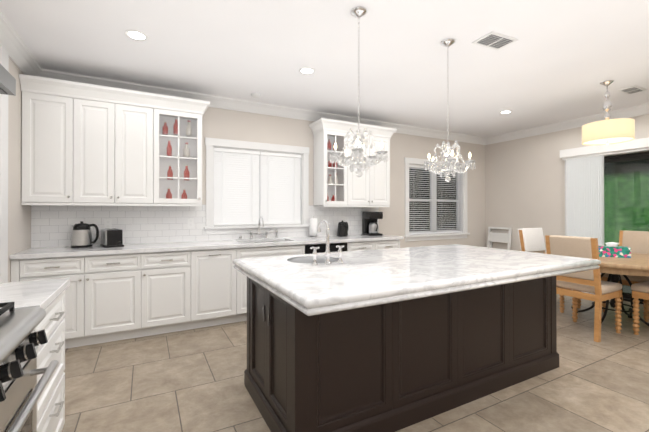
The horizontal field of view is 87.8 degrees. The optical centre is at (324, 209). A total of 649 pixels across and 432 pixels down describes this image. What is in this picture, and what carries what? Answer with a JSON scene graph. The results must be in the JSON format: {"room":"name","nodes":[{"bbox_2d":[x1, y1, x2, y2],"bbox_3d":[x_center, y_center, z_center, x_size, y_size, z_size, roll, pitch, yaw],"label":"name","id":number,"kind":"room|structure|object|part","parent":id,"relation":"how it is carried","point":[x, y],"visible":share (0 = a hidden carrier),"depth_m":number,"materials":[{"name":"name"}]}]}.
{"room":"kitchen","nodes":[
{"label":"kitchen","id":0,"kind":"room"},
{"bbox_2d":[8,57,30,282],"bbox_3d":[-1.696,-0.067,0.827,0.150,2.750,5.900,0,0,-28],"label":"wall","id":1,"kind":"structure","parent":0,"point":[19,227],"depth_m":3.07,"materials":[{"name":"paint"}]},
{"bbox_2d":[0,45,8,282],"bbox_3d":[-2.622,0.003,2.747,0.022,2.625,0.160,0,0,-28],"label":"trim","id":2,"kind":"structure","parent":1,"relation":"attached to","point":[4,58],"depth_m":2.75,"materials":[{"name":"white wood"}]},
{"bbox_2d":[0,64,15,95],"bbox_3d":[-1.266,-0.880,0.804,0.577,0.864,0.906,0,0,-28],"label":"range hood","id":3,"kind":"object","parent":1,"relation":"attached to","point":[7,83],"visible":1,"depth_m":1.27,"materials":[{"name":"silver metal"}]},
{"bbox_2d":[0,9,43,76],"bbox_3d":[-1.575,-1.379,0.885,0.115,0.125,5.640,0,0,-28],"label":"crown molding","id":4,"kind":"structure","parent":1,"relation":"attached to","point":[21,56],"depth_m":2.92,"materials":[{"name":"white wood"}]},
{"bbox_2d":[0,0,648,136],"bbox_3d":[1.503,-1.495,2.537,7.400,0.120,6.200,0,0,-28],"label":"ceiling","id":5,"kind":"structure","parent":0,"point":[558,61],"depth_m":3.08,"materials":[{"name":"paint"}]},
{"bbox_2d":[124,30,148,40],"bbox_3d":[-1.549,-1.431,2.780,0.175,0.005,0.175,0,0,-34],"label":"recessed light","id":6,"kind":"object","parent":5,"relation":"in","point":[136,35],"depth_m":2.78,"materials":[{"name":"white"}]},
{"bbox_2d":[251,93,260,97],"bbox_3d":[-0.853,-1.413,4.194,0.130,0.030,0.130,0,0,-28],"label":"smoke detector","id":7,"kind":"object","parent":5,"relation":"attached to","point":[255,95],"visible":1,"depth_m":4.16,"materials":[{"name":"white plastic"}]},
{"bbox_2d":[299,67,314,74],"bbox_3d":[-0.181,-1.428,3.486,0.175,0.005,0.175,0,0,-34],"label":"recessed light","id":8,"kind":"object","parent":5,"relation":"in","point":[305,70],"depth_m":3.47,"materials":[{"name":"white"}]},
{"bbox_2d":[329,6,387,176],"bbox_3d":[0.242,-0.833,2.458,0.423,1.204,0.399,0,0,-28],"label":"chandelier","id":9,"kind":"object","parent":5,"relation":"hanging from","point":[358,159],"visible":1,"depth_m":2.41,"materials":[{"name":"clear glass"}]},
{"bbox_2d":[424,38,475,181],"bbox_3d":[1.049,-0.832,2.900,0.423,1.204,0.399,0,0,-28],"label":"chandelier","id":10,"kind":"object","parent":5,"relation":"hanging from","point":[448,167],"visible":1,"depth_m":2.85,"materials":[{"name":"clear glass"}]},
{"bbox_2d":[472,31,517,49],"bbox_3d":[1.450,-1.424,2.871,0.310,0.019,0.200,0,0,-24],"label":"ceiling vent","id":11,"kind":"object","parent":5,"relation":"in","point":[494,40],"visible":0.98,"depth_m":2.85,"materials":[{"name":"white metal"}]},
{"bbox_2d":[499,110,511,113],"bbox_3d":[2.658,-1.423,4.942,0.175,0.005,0.175,0,0,-34],"label":"recessed light","id":12,"kind":"object","parent":5,"relation":"in","point":[506,111],"depth_m":4.95,"materials":[{"name":"white"}]},
{"bbox_2d":[582,80,634,144],"bbox_3d":[3.180,-1.078,3.791,0.456,0.704,0.456,0,0,-28],"label":"drum pendant light","id":13,"kind":"object","parent":5,"relation":"hanging from","point":[607,130],"visible":1,"depth_m":3.69,"materials":[{"name":"beige fabric"}]},
{"bbox_2d":[617,86,645,94],"bbox_3d":[3.683,-1.420,4.038,0.290,0.019,0.170,0,0,-28],"label":"ceiling vent","id":14,"kind":"object","parent":5,"relation":"in","point":[632,90],"visible":1,"depth_m":4.03,"materials":[{"name":"white metal"}]},
{"bbox_2d":[202,107,485,247],"bbox_3d":[0.081,-0.050,5.201,7.400,2.750,0.150,0,0,-28],"label":"wall","id":15,"kind":"structure","parent":0,"point":[218,123],"depth_m":5.70,"materials":[{"name":"paint"}]},
{"bbox_2d":[19,74,209,205],"bbox_3d":[-2.171,-0.643,3.689,1.694,1.215,0.399,0,0,-28],"label":"upper cabinet","id":16,"kind":"object","parent":15,"relation":"attached to","point":[84,144],"visible":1,"depth_m":3.50,"materials":[{"name":"white wood"}]},
{"bbox_2d":[31,205,378,247],"bbox_3d":[-1.062,0.172,4.499,4.417,0.460,0.012,0,0,-28],"label":"tile backsplash","id":17,"kind":"structure","parent":15,"relation":"attached to","point":[51,226],"depth_m":3.97,"materials":[{"name":"white tile"}]},
{"bbox_2d":[204,137,309,234],"bbox_3d":[-0.895,-0.290,4.651,1.480,1.227,0.205,0,0,-28],"label":"window","id":18,"kind":"structure","parent":15,"relation":"in","point":[212,228],"depth_m":4.56,"materials":[{"name":"white wood"}]},
{"bbox_3d":[-0.922,-0.292,4.702,1.236,1.006,0.050,0,0,-28],"label":"window frame","id":19,"kind":"part","parent":18,"relation":"part of","materials":[{"name":"white wood"}]},
{"bbox_2d":[214,147,300,224],"bbox_3d":[-0.892,-0.293,4.646,1.228,1.000,0.060,0,0,-28],"label":"window blind","id":20,"kind":"object","parent":18,"relation":"attached to","point":[236,186],"visible":0.92,"depth_m":4.61,"materials":[{"name":"white fabric"}]},
{"bbox_2d":[44,68,487,144],"bbox_3d":[0.143,-1.363,5.090,7.100,0.125,0.115,0,0,-28],"label":"crown molding","id":21,"kind":"structure","parent":15,"relation":"attached to","point":[216,101],"depth_m":4.53,"materials":[{"name":"white wood"}]},
{"bbox_2d":[333,130,392,205],"bbox_3d":[0.575,-0.590,5.193,0.837,1.070,0.327,0,0,-28],"label":"upper cabinet","id":22,"kind":"object","parent":15,"relation":"attached to","point":[335,184],"depth_m":5.04,"materials":[{"name":"white wood"}]},
{"bbox_2d":[404,157,469,241],"bbox_3d":[2.049,-0.164,6.219,1.610,1.447,0.205,0,0,-28],"label":"window","id":23,"kind":"structure","parent":15,"relation":"in","point":[464,233],"depth_m":6.24,"materials":[{"name":"white wood"}]},
{"bbox_3d":[2.022,-0.166,6.270,1.366,1.226,0.050,0,0,-28],"label":"window frame","id":24,"kind":"part","parent":23,"relation":"part of","materials":[{"name":"white wood"}]},
{"bbox_2d":[62,294,648,431],"bbox_3d":[1.503,1.375,2.526,7.400,0.120,6.200,0,0,-28],"label":"floor","id":25,"kind":"structure","parent":0,"point":[190,380],"depth_m":2.47,"materials":[{"name":"tile"}]},
{"bbox_2d":[0,302,58,431],"bbox_3d":[-1.203,0.821,0.831,0.720,0.975,0.906,0,0,-28],"label":"range","id":26,"kind":"object","parent":25,"relation":"on","point":[21,389],"visible":1,"depth_m":1.16,"materials":[{"name":"silver metal"}]},
{"bbox_2d":[33,290,64,431],"bbox_3d":[-1.580,0.871,1.488,0.673,0.880,0.595,0,0,-28],"label":"base cabinet","id":27,"kind":"object","parent":25,"relation":"on","point":[51,409],"visible":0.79,"depth_m":1.65,"materials":[{"name":"white wood"}]},
{"bbox_2d":[0,278,69,309],"bbox_3d":[-1.595,0.410,1.499,0.655,0.040,0.625,0,0,-28],"label":"countertop","id":28,"kind":"structure","parent":27,"relation":"on","point":[44,294],"depth_m":1.60,"materials":[{"name":"stone"}]},
{"bbox_2d":[11,253,142,348],"bbox_3d":[-2.432,0.878,3.431,0.998,0.880,0.597,0,0,-28],"label":"base cabinet","id":29,"kind":"object","parent":25,"relation":"on","point":[112,297],"depth_m":3.24,"materials":[{"name":"white wood"}]},
{"bbox_2d":[143,250,190,336],"bbox_3d":[-1.785,0.880,3.776,0.469,0.880,0.597,0,0,-28],"label":"base cabinet","id":30,"kind":"object","parent":25,"relation":"on","point":[166,275],"depth_m":3.52,"materials":[{"name":"white wood"}]},
{"bbox_2d":[191,248,238,328],"bbox_3d":[-1.362,0.881,4.002,0.490,0.880,0.597,0,0,-28],"label":"base cabinet","id":31,"kind":"object","parent":25,"relation":"on","point":[214,278],"depth_m":3.75,"materials":[{"name":"white wood"}]},
{"bbox_2d":[287,242,350,254],"bbox_3d":[-0.108,0.883,4.668,0.629,0.880,0.601,0,0,-28],"label":"base cabinet","id":32,"kind":"object","parent":25,"relation":"on","point":[304,248],"depth_m":4.32,"materials":[{"name":"white"}]},
{"bbox_2d":[351,240,399,250],"bbox_3d":[0.576,0.885,5.032,0.922,0.880,0.601,0,0,-28],"label":"base cabinet","id":33,"kind":"object","parent":25,"relation":"on","point":[381,244],"depth_m":4.78,"materials":[{"name":"white wood"}]},
{"bbox_2d":[9,235,402,259],"bbox_3d":[-0.924,0.421,4.217,4.397,0.040,0.632,0,0,-28],"label":"countertop","id":34,"kind":"structure","parent":33,"relation":"on","point":[47,252],"depth_m":3.71,"materials":[{"name":"stone"}]},
{"bbox_2d":[71,221,98,247],"bbox_3d":[-2.520,0.263,3.547,0.254,0.270,0.188,0,0,-28],"label":"kettle","id":35,"kind":"object","parent":34,"relation":"on","point":[81,237],"visible":1,"depth_m":3.48,"materials":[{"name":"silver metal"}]},
{"bbox_2d":[100,228,123,247],"bbox_3d":[-2.277,0.305,3.615,0.170,0.186,0.300,0,0,-43],"label":"toaster","id":36,"kind":"object","parent":34,"relation":"on","point":[112,237],"visible":1,"depth_m":3.53,"materials":[{"name":"black plastic"}]},
{"bbox_2d":[239,216,277,239],"bbox_3d":[-0.843,0.247,4.469,0.542,0.309,0.212,0,0,-28],"label":"sink faucet","id":37,"kind":"object","parent":34,"relation":"on","point":[259,233],"visible":0.98,"depth_m":4.53,"materials":[{"name":"silver metal"}]},
{"bbox_2d":[309,215,317,237],"bbox_3d":[-0.158,0.244,4.840,0.140,0.317,0.138,0,0,-28],"label":"paper towel holder","id":38,"kind":"object","parent":34,"relation":"on","point":[313,227],"visible":1,"depth_m":4.79,"materials":[{"name":"white paper"}]},
{"bbox_2d":[337,220,347,236],"bbox_3d":[0.287,0.286,5.032,0.215,0.235,0.164,0,0,-28],"label":"kettle","id":39,"kind":"object","parent":34,"relation":"on","point":[342,229],"visible":1,"depth_m":4.96,"materials":[{"name":"black plastic"}]},
{"bbox_2d":[362,212,382,235],"bbox_3d":[0.753,0.222,5.250,0.224,0.365,0.335,0,0,-16],"label":"coffee maker","id":40,"kind":"object","parent":34,"relation":"on","point":[370,226],"visible":0.98,"depth_m":5.17,"materials":[{"name":"black plastic"}]},
{"bbox_2d":[233,244,600,431],"bbox_3d":[0.703,0.850,2.600,2.485,0.930,1.360,0,0,-28],"label":"kitchen island","id":41,"kind":"object","parent":25,"relation":"on","point":[393,366],"depth_m":2.09,"materials":[{"name":"black wood"}]},
{"bbox_2d":[310,220,343,265],"bbox_3d":[-0.002,0.229,2.400,0.269,0.310,0.176,0,0,-28],"label":"island faucet","id":42,"kind":"object","parent":41,"relation":"on","point":[327,252],"visible":1,"depth_m":2.34,"materials":[{"name":"silver metal"}]},
{"bbox_3d":[0.703,0.480,2.601,2.485,0.190,1.360,0,0,-28],"label":"kitchen island top","id":43,"kind":"part","parent":41,"relation":"part of","materials":[{"name":"white stone"}]},
{"bbox_2d":[487,227,511,249],"bbox_3d":[3.321,0.839,6.454,0.171,0.989,0.452,0,0,-28],"label":"step stool","id":44,"kind":"object","parent":25,"relation":"on","point":[500,237],"visible":0.54,"depth_m":6.44,"materials":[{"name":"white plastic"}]},
{"bbox_2d":[518,228,581,312],"bbox_3d":[3.095,0.797,4.646,0.470,1.053,0.611,0,0,-28],"label":"dining chair","id":45,"kind":"object","parent":25,"relation":"on","point":[531,239],"visible":0.46,"depth_m":4.76,"materials":[{"name":"beige fabric"}]},
{"bbox_2d":[545,235,621,341],"bbox_3d":[2.806,0.801,3.653,0.592,1.036,0.470,0,0,-28],"label":"dining chair","id":46,"kind":"object","parent":25,"relation":"on","point":[573,285],"visible":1,"depth_m":3.49,"materials":[{"name":"brown wood"}]},
{"bbox_2d":[571,273,648,325],"bbox_3d":[3.369,0.993,3.918,0.641,0.654,0.641,0,0,17],"label":"table base","id":47,"kind":"object","parent":25,"relation":"on","point":[615,278],"visible":0.33,"depth_m":3.88,"materials":[{"name":"grey metal"}]},
{"bbox_2d":[544,252,648,276],"bbox_3d":[3.369,0.610,3.919,1.360,0.111,1.360,0,0,-28],"label":"dining table","id":48,"kind":"object","parent":47,"relation":"on","point":[636,264],"visible":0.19,"depth_m":3.44,"materials":[{"name":"brown wood"}]},
{"bbox_2d":[598,242,630,257],"bbox_3d":[3.359,0.470,3.938,0.300,0.167,0.150,0,0,27],"label":"tissue box","id":49,"kind":"object","parent":48,"relation":"on","point":[611,249],"visible":0.94,"depth_m":3.88,"materials":[{"name":"multicoloured cardboard"}]},
{"bbox_2d":[601,231,648,321],"bbox_3d":[3.911,0.804,4.264,0.592,1.036,0.470,0,0,-28],"label":"dining chair","id":50,"kind":"object","parent":25,"relation":"on","point":[637,241],"visible":0.48,"depth_m":4.34,"materials":[{"name":"brown wood"}]},
{"bbox_2d":[631,280,648,334],"bbox_3d":[3.579,0.800,3.418,0.470,1.036,0.592,0,0,-28],"label":"dining chair","id":51,"kind":"object","parent":25,"relation":"on","point":[640,290],"visible":1,"depth_m":3.53,"materials":[{"name":"brown wood"}]},
{"bbox_2d":[485,114,648,251],"bbox_3d":[4.702,-0.054,4.236,0.150,2.750,5.900,0,0,-28],"label":"wall","id":52,"kind":"structure","parent":0,"point":[525,182],"depth_m":6.03,"materials":[{"name":"paint"}]},
{"bbox_2d":[488,103,648,144],"bbox_3d":[4.591,-1.366,4.170,0.115,0.125,5.640,0,0,-28],"label":"crown molding","id":53,"kind":"structure","parent":52,"relation":"attached to","point":[642,109],"depth_m":5.40,"materials":[{"name":"white wood"}]},
{"bbox_2d":[564,150,648,235],"bbox_3d":[4.449,0.214,4.525,0.026,2.217,2.240,0,0,-28],"label":"door frame","id":54,"kind":"structure","parent":52,"relation":"attached to","point":[565,189],"depth_m":5.49,"materials":[{"name":"white wood"}]},
{"bbox_2d":[604,151,648,303],"bbox_3d":[4.531,0.263,4.568,0.060,2.120,2.050,0,0,-28],"label":"window frame","id":55,"kind":"structure","parent":52,"relation":"in","point":[641,156],"depth_m":4.87,"materials":[{"name":"brown metal"}]},
{"bbox_2d":[560,137,648,293],"bbox_3d":[4.419,0.167,4.441,0.114,2.250,2.370,0,0,-28],"label":"vertical blind","id":56,"kind":"object","parent":55,"relation":"attached to","point":[584,191],"visible":0.62,"depth_m":5.15,"materials":[{"name":"white fabric"}]},
{"label":"outside","id":57,"kind":"structure","parent":0,"visible":0},
{"bbox_2d":[604,159,648,245],"bbox_3d":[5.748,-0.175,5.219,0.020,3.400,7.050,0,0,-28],"label":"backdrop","id":58,"kind":"structure","parent":57,"point":[623,173],"depth_m":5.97,"materials":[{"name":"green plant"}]},
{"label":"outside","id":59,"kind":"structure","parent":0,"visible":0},
{"bbox_2d":[409,165,461,234],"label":"window blind","id":60,"kind":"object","parent":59,"point":[441,216],"depth_m":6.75,"materials":[{"name":"grey plastic"}]},
{"bbox_2d":[623,285,631,292],"bbox_3d":[5.166,0.184,4.907,1.300,2.400,7.050,0,0,-28],"label":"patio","id":61,"kind":"structure","parent":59,"point":[628,290],"depth_m":5.65,"materials":[{"name":"grey"}]}
]}

